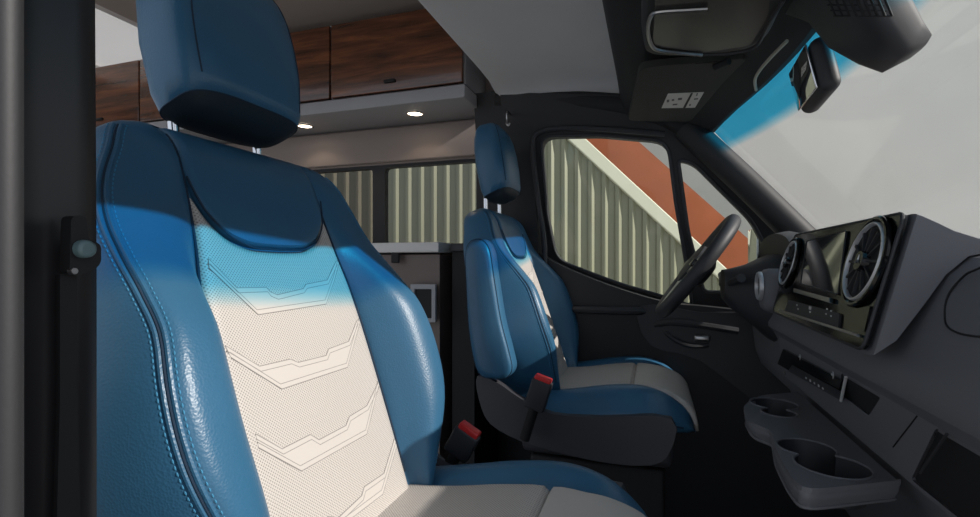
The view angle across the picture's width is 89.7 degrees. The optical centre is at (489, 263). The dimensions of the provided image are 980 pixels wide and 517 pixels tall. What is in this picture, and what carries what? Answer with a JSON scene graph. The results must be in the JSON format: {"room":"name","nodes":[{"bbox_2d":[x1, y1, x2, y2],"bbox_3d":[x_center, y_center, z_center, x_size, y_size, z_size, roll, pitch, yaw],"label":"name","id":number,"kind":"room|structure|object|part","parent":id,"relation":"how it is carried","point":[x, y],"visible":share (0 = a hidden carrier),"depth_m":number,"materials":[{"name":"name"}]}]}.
{"room":"vehicle interior","nodes":[
{"label":"vehicle interior","id":0,"kind":"room"},
{"bbox_2d":[95,0,425,66],"bbox_3d":[-1.711,-0.978,1.514,3.300,0.095,1.950,0,0,18],"label":"ceiling","id":1,"kind":"structure","parent":0,"point":[299,15],"depth_m":1.81,"materials":[{"name":"beige fabric"}]},
{"bbox_2d":[95,7,141,66],"bbox_3d":[-1.736,-0.969,2.028,0.670,0.045,0.720,0,0,18],"label":"roof hatch","id":2,"kind":"object","parent":1,"relation":"attached to","point":[116,39],"visible":0.2,"depth_m":2.17,"materials":[{"name":"plastic"}]},
{"bbox_2d":[225,77,493,254],"bbox_3d":[-1.348,-0.025,2.326,3.180,1.850,0.050,0,0,18],"label":"wall","id":3,"kind":"structure","parent":0,"point":[488,88],"depth_m":1.97,"materials":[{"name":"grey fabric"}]},
{"bbox_2d":[96,60,139,126],"bbox_3d":[-1.923,-0.745,2.361,0.960,0.276,0.234,0,0,18],"label":"upper cabinet","id":4,"kind":"object","parent":3,"relation":"attached to","point":[117,85],"visible":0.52,"depth_m":2.15,"materials":[{"name":"brown laminate"}]},
{"bbox_2d":[140,26,332,122],"bbox_3d":[-1.010,-0.745,2.059,0.964,0.276,0.234,0,0,18],"label":"upper cabinet","id":5,"kind":"object","parent":3,"relation":"attached to","point":[312,47],"visible":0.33,"depth_m":1.83,"materials":[{"name":"brown laminate"}]},
{"bbox_2d":[148,84,476,143],"bbox_3d":[-1.242,-0.573,2.138,2.520,0.045,0.245,0,0,18],"label":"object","id":6,"kind":"object","parent":3,"relation":"attached to","point":[453,102],"visible":0.38,"depth_m":1.79,"materials":[{"name":"grey plastic"}]},
{"bbox_2d":[298,123,313,128],"bbox_3d":[-0.733,-0.547,1.954,0.068,0.008,0.068,0,0,18],"label":"spot lamp","id":7,"kind":"object","parent":6,"relation":"attached to","point":[300,125],"visible":0.88,"depth_m":1.96,"materials":[{"name":"silver metal"}]},
{"bbox_2d":[406,110,423,116],"bbox_3d":[-0.273,-0.547,1.792,0.068,0.008,0.068,0,0,18],"label":"spot lamp","id":8,"kind":"object","parent":6,"relation":"attached to","point":[412,113],"visible":1,"depth_m":1.79,"materials":[{"name":"silver metal"}]},
{"bbox_2d":[225,120,475,167],"bbox_3d":[-1.302,-0.475,2.272,2.700,0.135,0.020,0,0,18],"label":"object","id":9,"kind":"structure","parent":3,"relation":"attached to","point":[450,139],"depth_m":1.98,"materials":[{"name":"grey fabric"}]},
{"bbox_2d":[313,159,478,242],"bbox_3d":[-0.585,-0.245,2.068,1.178,0.374,0.030,0,0,18],"label":"window","id":10,"kind":"structure","parent":3,"relation":"in","point":[364,189],"depth_m":2.03,"materials":[{"name":"black"}]},
{"bbox_3d":[-0.801,-0.250,2.140,0.715,0.364,0.004,0,0,18],"label":"pane","id":11,"kind":"part","parent":10,"relation":"part of","materials":[{"name":"clear glass"}]},
{"bbox_2d":[331,9,484,99],"bbox_3d":[-0.304,-0.745,1.825,0.523,0.276,0.234,0,0,18],"label":"upper cabinet","id":12,"kind":"object","parent":3,"relation":"attached to","point":[405,51],"visible":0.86,"depth_m":1.72,"materials":[{"name":"brown laminate"}]},
{"bbox_3d":[-0.351,-0.640,1.724,0.045,0.012,0.012,0,0,18],"label":"handle","id":13,"kind":"part","parent":12,"relation":"part of","materials":[{"name":"black"}]},
{"bbox_2d":[474,91,541,460],"bbox_3d":[0.069,0.150,1.762,0.225,1.500,0.130,0,0,18],"label":"trim","id":14,"kind":"structure","parent":3,"relation":"attached to","point":[523,209],"depth_m":1.74,"materials":[{"name":"black plastic"}]},
{"bbox_2d":[506,111,510,125],"bbox_3d":[0.067,-0.488,1.667,0.016,0.057,0.052,0,0,18],"label":"coat hook","id":15,"kind":"object","parent":3,"relation":"attached to","point":[507,112],"visible":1,"depth_m":1.65,"materials":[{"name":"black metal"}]},
{"bbox_2d":[494,91,815,232],"bbox_3d":[0.517,-0.295,1.585,1.038,0.636,0.089,0,0,18],"label":"door frame","id":16,"kind":"structure","parent":3,"relation":"attached to","point":[717,156],"depth_m":1.49,"materials":[{"name":"black plastic"}]},
{"bbox_2d":[500,93,849,516],"bbox_3d":[0.695,0.125,1.621,1.298,1.430,0.286,0,0,18],"label":"door","id":17,"kind":"structure","parent":3,"relation":"in","point":[716,470],"depth_m":1.58,"materials":[{"name":"black plastic"}]},
{"bbox_3d":[0.393,0.155,1.659,0.257,0.028,0.029,0,0,18],"label":"armrest","id":18,"kind":"part","parent":17,"relation":"part of","materials":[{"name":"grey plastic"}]},
{"bbox_3d":[0.558,-0.169,1.667,1.008,0.842,0.286,0,0,18],"label":"frame","id":19,"kind":"part","parent":17,"relation":"part of","materials":[{"name":"black plastic"}]},
{"bbox_3d":[0.653,0.197,1.571,0.252,0.044,0.040,0,0,18],"label":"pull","id":20,"kind":"part","parent":17,"relation":"part of","materials":[{"name":"grey plastic"}]},
{"bbox_3d":[0.673,0.235,1.566,0.050,0.022,0.020,0,0,18],"label":"handle","id":21,"kind":"part","parent":17,"relation":"part of","materials":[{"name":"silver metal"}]},
{"bbox_2d":[748,229,759,262],"bbox_3d":[1.003,-0.025,1.751,0.104,0.254,0.346,0,0,18],"label":"mirror","id":22,"kind":"object","parent":17,"relation":"attached to","point":[753,242],"visible":0.12,"depth_m":1.83,"materials":[{"name":"black mirror"}]},
{"bbox_2d":[418,0,618,95],"bbox_3d":[-0.047,-0.593,0.821,0.435,0.135,1.830,0,0,18],"label":"ceiling","id":23,"kind":"structure","parent":0,"point":[520,46],"depth_m":1.31,"materials":[{"name":"grey fabric"}]},
{"bbox_2d":[602,0,815,132],"bbox_3d":[0.342,-0.507,0.719,0.397,0.226,1.820,0,0,18],"label":"ceiling","id":24,"kind":"structure","parent":0,"point":[623,17],"depth_m":1.10,"materials":[{"name":"black plastic"}]},
{"bbox_2d":[629,54,744,121],"bbox_3d":[0.468,-0.434,1.278,0.213,0.028,0.470,0,0,8],"label":"sun visor","id":25,"kind":"object","parent":24,"relation":"attached to","point":[676,89],"visible":0.97,"depth_m":1.19,"materials":[{"name":"black plastic"}]},
{"bbox_2d":[641,0,785,56],"bbox_3d":[0.348,-0.434,0.771,0.215,0.082,0.415,0,0,18],"label":"console","id":26,"kind":"object","parent":24,"relation":"attached to","point":[698,28],"visible":1,"depth_m":0.82,"materials":[{"name":"grey plastic"}]},
{"bbox_2d":[753,39,788,90],"bbox_3d":[0.598,-0.424,1.072,0.028,0.007,0.278,0,0,18],"label":"handle","id":27,"kind":"object","parent":24,"relation":"attached to","point":[786,41],"visible":1,"depth_m":1.03,"materials":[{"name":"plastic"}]},
{"bbox_2d":[640,0,979,237],"bbox_3d":[4.788,-4.000,8.107,34.000,11.000,0.300,0,0,18],"label":"sky","id":28,"kind":"structure","parent":0,"point":[905,138],"depth_m":7.55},
{"bbox_3d":[-0.857,0.920,1.231,4.600,0.100,1.900,0,0,18],"label":"floor","id":29,"kind":"structure","parent":0,"visible":0},
{"bbox_2d":[0,0,23,516],"bbox_3d":[-0.234,0.080,0.238,0.042,1.560,0.013,0,0,43],"label":"trim","id":30,"kind":"structure","parent":29,"relation":"on","point":[11,11],"depth_m":0.23,"materials":[{"name":"black"}]},
{"bbox_2d":[24,0,96,516],"bbox_3d":[-0.346,0.080,0.252,0.245,1.560,0.166,0,0,18],"label":"pillar","id":31,"kind":"structure","parent":29,"relation":"on","point":[60,64],"depth_m":0.26,"materials":[{"name":"black plastic"}]},
{"bbox_2d":[53,216,100,516],"bbox_3d":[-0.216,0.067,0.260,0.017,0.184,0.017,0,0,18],"label":"belt","id":32,"kind":"object","parent":31,"relation":"attached to","point":[79,254],"visible":1,"depth_m":0.26,"materials":[{"name":"black fabric"}]},
{"bbox_3d":[-0.211,-0.008,0.257,0.006,0.010,0.010,0,0,18],"label":"adjuster knob","id":33,"kind":"part","parent":32,"relation":"part of","materials":[{"name":"teal"}]},
{"bbox_2d":[96,0,646,516],"bbox_3d":[-0.108,0.219,0.627,0.638,1.264,0.603,0,0,18],"label":"passenger seat","id":34,"kind":"object","parent":29,"relation":"on","point":[258,355],"visible":1,"depth_m":0.60,"materials":[{"name":"blue leather"}]},
{"bbox_3d":[-0.403,-0.157,0.629,0.013,0.093,0.022,0,0,11],"label":"headrest post","id":35,"kind":"part","parent":34,"relation":"part of","materials":[{"name":"silver metal"}]},
{"bbox_3d":[-0.359,-0.157,0.762,0.013,0.093,0.022,0,0,11],"label":"headrest post","id":36,"kind":"part","parent":34,"relation":"part of","materials":[{"name":"silver metal"}]},
{"bbox_3d":[-0.275,0.134,0.665,0.291,0.600,0.544,0,0,18],"label":"backrest","id":37,"kind":"part","parent":34,"relation":"part of","materials":[{"name":"blue leather"}]},
{"bbox_3d":[-0.238,0.150,0.653,0.192,0.491,0.283,0,0,18],"label":"insert panel","id":38,"kind":"part","parent":34,"relation":"part of","materials":[{"name":"beige leather"}]},
{"bbox_3d":[-0.078,0.381,0.921,0.055,0.073,0.023,0,0,18],"label":"buckle stem","id":39,"kind":"part","parent":34,"relation":"part of","materials":[{"name":"black plastic"}]},
{"bbox_2d":[433,460,646,516],"bbox_3d":[-0.033,0.359,0.585,0.450,0.112,0.535,0,0,18],"label":"cushion","id":40,"kind":"object","parent":34,"relation":"on","point":[516,488],"depth_m":0.70,"materials":[{"name":"blue leather"}]},
{"bbox_2d":[371,242,451,459],"bbox_3d":[-0.684,0.391,1.868,1.220,0.918,0.342,0,0,18],"label":"base cabinet","id":41,"kind":"object","parent":29,"relation":"on","point":[425,267],"visible":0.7,"depth_m":1.57,"materials":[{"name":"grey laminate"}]},
{"bbox_2d":[391,252,399,262],"bbox_3d":[-0.301,-0.025,1.570,0.028,0.045,0.008,0,0,18],"label":"socket","id":42,"kind":"object","parent":41,"relation":"attached to","point":[395,256],"depth_m":1.57,"materials":[{"name":"black plastic"}]},
{"bbox_2d":[371,242,451,254],"bbox_3d":[-0.684,-0.052,1.869,1.220,0.032,0.340,0,0,18],"label":"countertop","id":43,"kind":"structure","parent":41,"relation":"on","point":[405,248],"depth_m":1.56,"materials":[{"name":"white"}]},
{"bbox_3d":[-0.207,0.122,1.537,0.086,0.121,0.012,0,0,18],"label":"vent frame","id":44,"kind":"part","parent":41,"relation":"part of","materials":[{"name":"grey plastic"}]},
{"bbox_3d":[-0.206,0.124,1.540,0.059,0.092,0.004,0,0,18],"label":"vent panel","id":45,"kind":"part","parent":41,"relation":"part of","materials":[{"name":"black plastic"}]},
{"bbox_2d":[450,243,497,464],"bbox_3d":[-0.042,0.393,1.683,0.079,0.915,0.300,0,0,18],"label":"base cabinet","id":46,"kind":"object","parent":29,"relation":"on","point":[466,405],"visible":0.23,"depth_m":1.56,"materials":[{"name":"black wood"}]},
{"bbox_2d":[463,123,698,516],"bbox_3d":[0.260,0.210,1.455,0.635,1.282,0.624,0,0,18],"label":"seat","id":47,"kind":"object","parent":29,"relation":"on","point":[619,419],"visible":1,"depth_m":1.26,"materials":[{"name":"blue leather"}]},
{"bbox_3d":[-0.013,-0.173,1.495,0.013,0.093,0.022,0,0,11],"label":"headrest post","id":48,"kind":"part","parent":47,"relation":"part of","materials":[{"name":"silver metal"}]},
{"bbox_3d":[0.002,0.112,1.254,0.124,0.354,0.061,0,0,18],"label":"armrest","id":49,"kind":"part","parent":47,"relation":"part of","materials":[{"name":"blue leather"}]},
{"bbox_3d":[0.031,-0.173,1.628,0.013,0.093,0.022,0,0,11],"label":"headrest post","id":50,"kind":"part","parent":47,"relation":"part of","materials":[{"name":"silver metal"}]},
{"bbox_3d":[0.105,0.134,1.535,0.291,0.600,0.544,0,0,18],"label":"backrest","id":51,"kind":"part","parent":47,"relation":"part of","materials":[{"name":"blue leather"}]},
{"bbox_3d":[0.096,0.386,1.195,0.048,0.089,0.024,0,0,18],"label":"buckle stem","id":52,"kind":"part","parent":47,"relation":"part of","materials":[{"name":"black plastic"}]},
{"bbox_3d":[0.142,0.150,1.522,0.192,0.491,0.283,0,0,18],"label":"insert panel","id":53,"kind":"part","parent":47,"relation":"part of","materials":[{"name":"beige leather"}]},
{"bbox_2d":[522,356,695,432],"bbox_3d":[0.347,0.359,1.454,0.450,0.112,0.535,0,0,18],"label":"cushion","id":54,"kind":"object","parent":47,"relation":"on","point":[624,385],"depth_m":1.27,"materials":[{"name":"blue leather"}]},
{"bbox_3d":[0.906,0.470,0.701,0.030,0.800,1.520,0,0,18],"label":"wall","id":55,"kind":"structure","parent":0,"visible":0},
{"bbox_2d":[718,231,979,516],"bbox_3d":[0.663,0.270,0.769,0.423,0.701,1.477,0,0,18],"label":"dashboard","id":56,"kind":"object","parent":55,"relation":"attached to","point":[912,405],"visible":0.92,"depth_m":0.58,"materials":[{"name":"grey plastic"}]},
{"bbox_2d":[655,214,740,317],"bbox_3d":[0.576,0.008,1.374,0.219,0.287,0.347,0,0,18],"label":"steering wheel","id":57,"kind":"object","parent":56,"relation":"attached to","point":[696,270],"visible":1,"depth_m":1.25,"materials":[{"name":"grey plastic"}]},
{"bbox_3d":[0.609,0.207,0.956,0.010,0.057,0.433,0,0,19],"label":"switch panel","id":58,"kind":"part","parent":56,"relation":"part of","materials":[{"name":"black plastic"}]},
{"bbox_2d":[744,392,900,509],"bbox_3d":[0.495,0.281,0.798,0.134,0.042,0.496,0,0,18],"label":"cup holder","id":59,"kind":"object","parent":56,"relation":"attached to","point":[817,464],"visible":1,"depth_m":0.70,"materials":[{"name":"grey plastic"}]},
{"bbox_2d":[773,212,979,355],"bbox_3d":[0.586,0.023,0.783,0.159,0.170,0.485,0,0,18],"label":"display unit","id":60,"kind":"object","parent":56,"relation":"attached to","point":[859,285],"visible":1,"depth_m":0.61,"materials":[{"name":"grey plastic"}]},
{"bbox_2d":[778,237,800,287],"bbox_3d":[0.594,-0.002,0.981,0.030,0.102,0.104,0,0,18],"label":"air vent","id":61,"kind":"object","parent":60,"relation":"attached to","point":[791,260],"depth_m":0.96,"materials":[{"name":"black plastic"}]},
{"bbox_3d":[0.513,0.079,0.792,0.009,0.025,0.277,0,0,18],"label":"climate panel","id":62,"kind":"part","parent":60,"relation":"part of","materials":[{"name":"grey plastic"}]},
{"bbox_3d":[0.503,0.089,0.774,0.007,0.009,0.384,0,0,18],"label":"foot trim","id":63,"kind":"part","parent":60,"relation":"part of","materials":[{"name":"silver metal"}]},
{"bbox_2d":[841,215,891,306],"bbox_3d":[0.479,-0.003,0.631,0.034,0.118,0.121,0,0,18],"label":"air vent","id":64,"kind":"object","parent":60,"relation":"attached to","point":[866,275],"depth_m":0.61,"materials":[{"name":"black plastic"}]},
{"bbox_2d":[913,429,979,516],"bbox_3d":[0.418,0.208,0.360,0.011,0.085,0.446,0,0,18],"label":"compartment","id":65,"kind":"object","parent":56,"relation":"attached to","point":[946,462],"depth_m":0.50,"materials":[{"name":"black plastic"}]},
{"bbox_3d":[0.717,-0.216,0.763,0.558,0.458,1.500,0,0,18],"label":"window","id":66,"kind":"structure","parent":55,"relation":"in","visible":0},
{"bbox_2d":[789,37,840,112],"bbox_3d":[0.570,-0.349,0.849,0.080,0.143,0.150,0,0,18],"label":"mirror","id":67,"kind":"object","parent":66,"relation":"attached to","point":[814,76],"visible":0.95,"depth_m":0.80,"materials":[{"name":"grey plastic"}]},
{"bbox_3d":[0.544,-0.320,0.858,0.019,0.072,0.132,0,0,21],"label":"glass","id":68,"kind":"part","parent":67,"relation":"part of","materials":[{"name":"black mirror"}]},
{"bbox_2d":[786,0,931,72],"bbox_3d":[0.523,-0.354,0.685,0.153,0.148,0.230,0,0,18],"label":"housing","id":69,"kind":"object","parent":66,"relation":"attached to","point":[877,35],"visible":1,"depth_m":0.67,"materials":[{"name":"grey plastic"}]},
{"bbox_2d":[827,0,892,16],"bbox_3d":[0.481,-0.349,0.654,0.048,0.057,0.076,0,0,-37],"label":"grille","id":70,"kind":"object","parent":69,"relation":"attached to","point":[835,8],"depth_m":0.64,"materials":[{"name":"black plastic"}]},
{"label":"outside","id":71,"kind":"structure","parent":0,"visible":0},
{"bbox_3d":[0.942,1.450,2.848,40.000,0.100,30.000,0,0,18],"label":"ground","id":72,"kind":"structure","parent":71,"visible":0},
{"bbox_2d":[388,139,719,302],"bbox_3d":[-0.433,-1.550,5.971,8.914,5.900,0.062,0,0,5],"label":"cladding","id":73,"kind":"object","parent":72,"relation":"on","point":[597,228],"visible":0.1,"depth_m":5.83,"materials":[{"name":"beige metal"}]},
{"bbox_2d":[567,139,726,279],"bbox_3d":[0.751,-1.733,5.887,5.363,5.143,0.160,0,0,5],"label":"trim","id":74,"kind":"structure","parent":73,"relation":"attached to","point":[584,146],"depth_m":5.73,"materials":[{"name":"beige"}]},
{"bbox_2d":[587,139,747,268],"bbox_3d":[-0.167,-2.105,6.605,10.527,7.010,0.250,0,0,5],"label":"building roof","id":75,"kind":"structure","parent":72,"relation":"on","point":[645,170],"depth_m":6.26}
]}

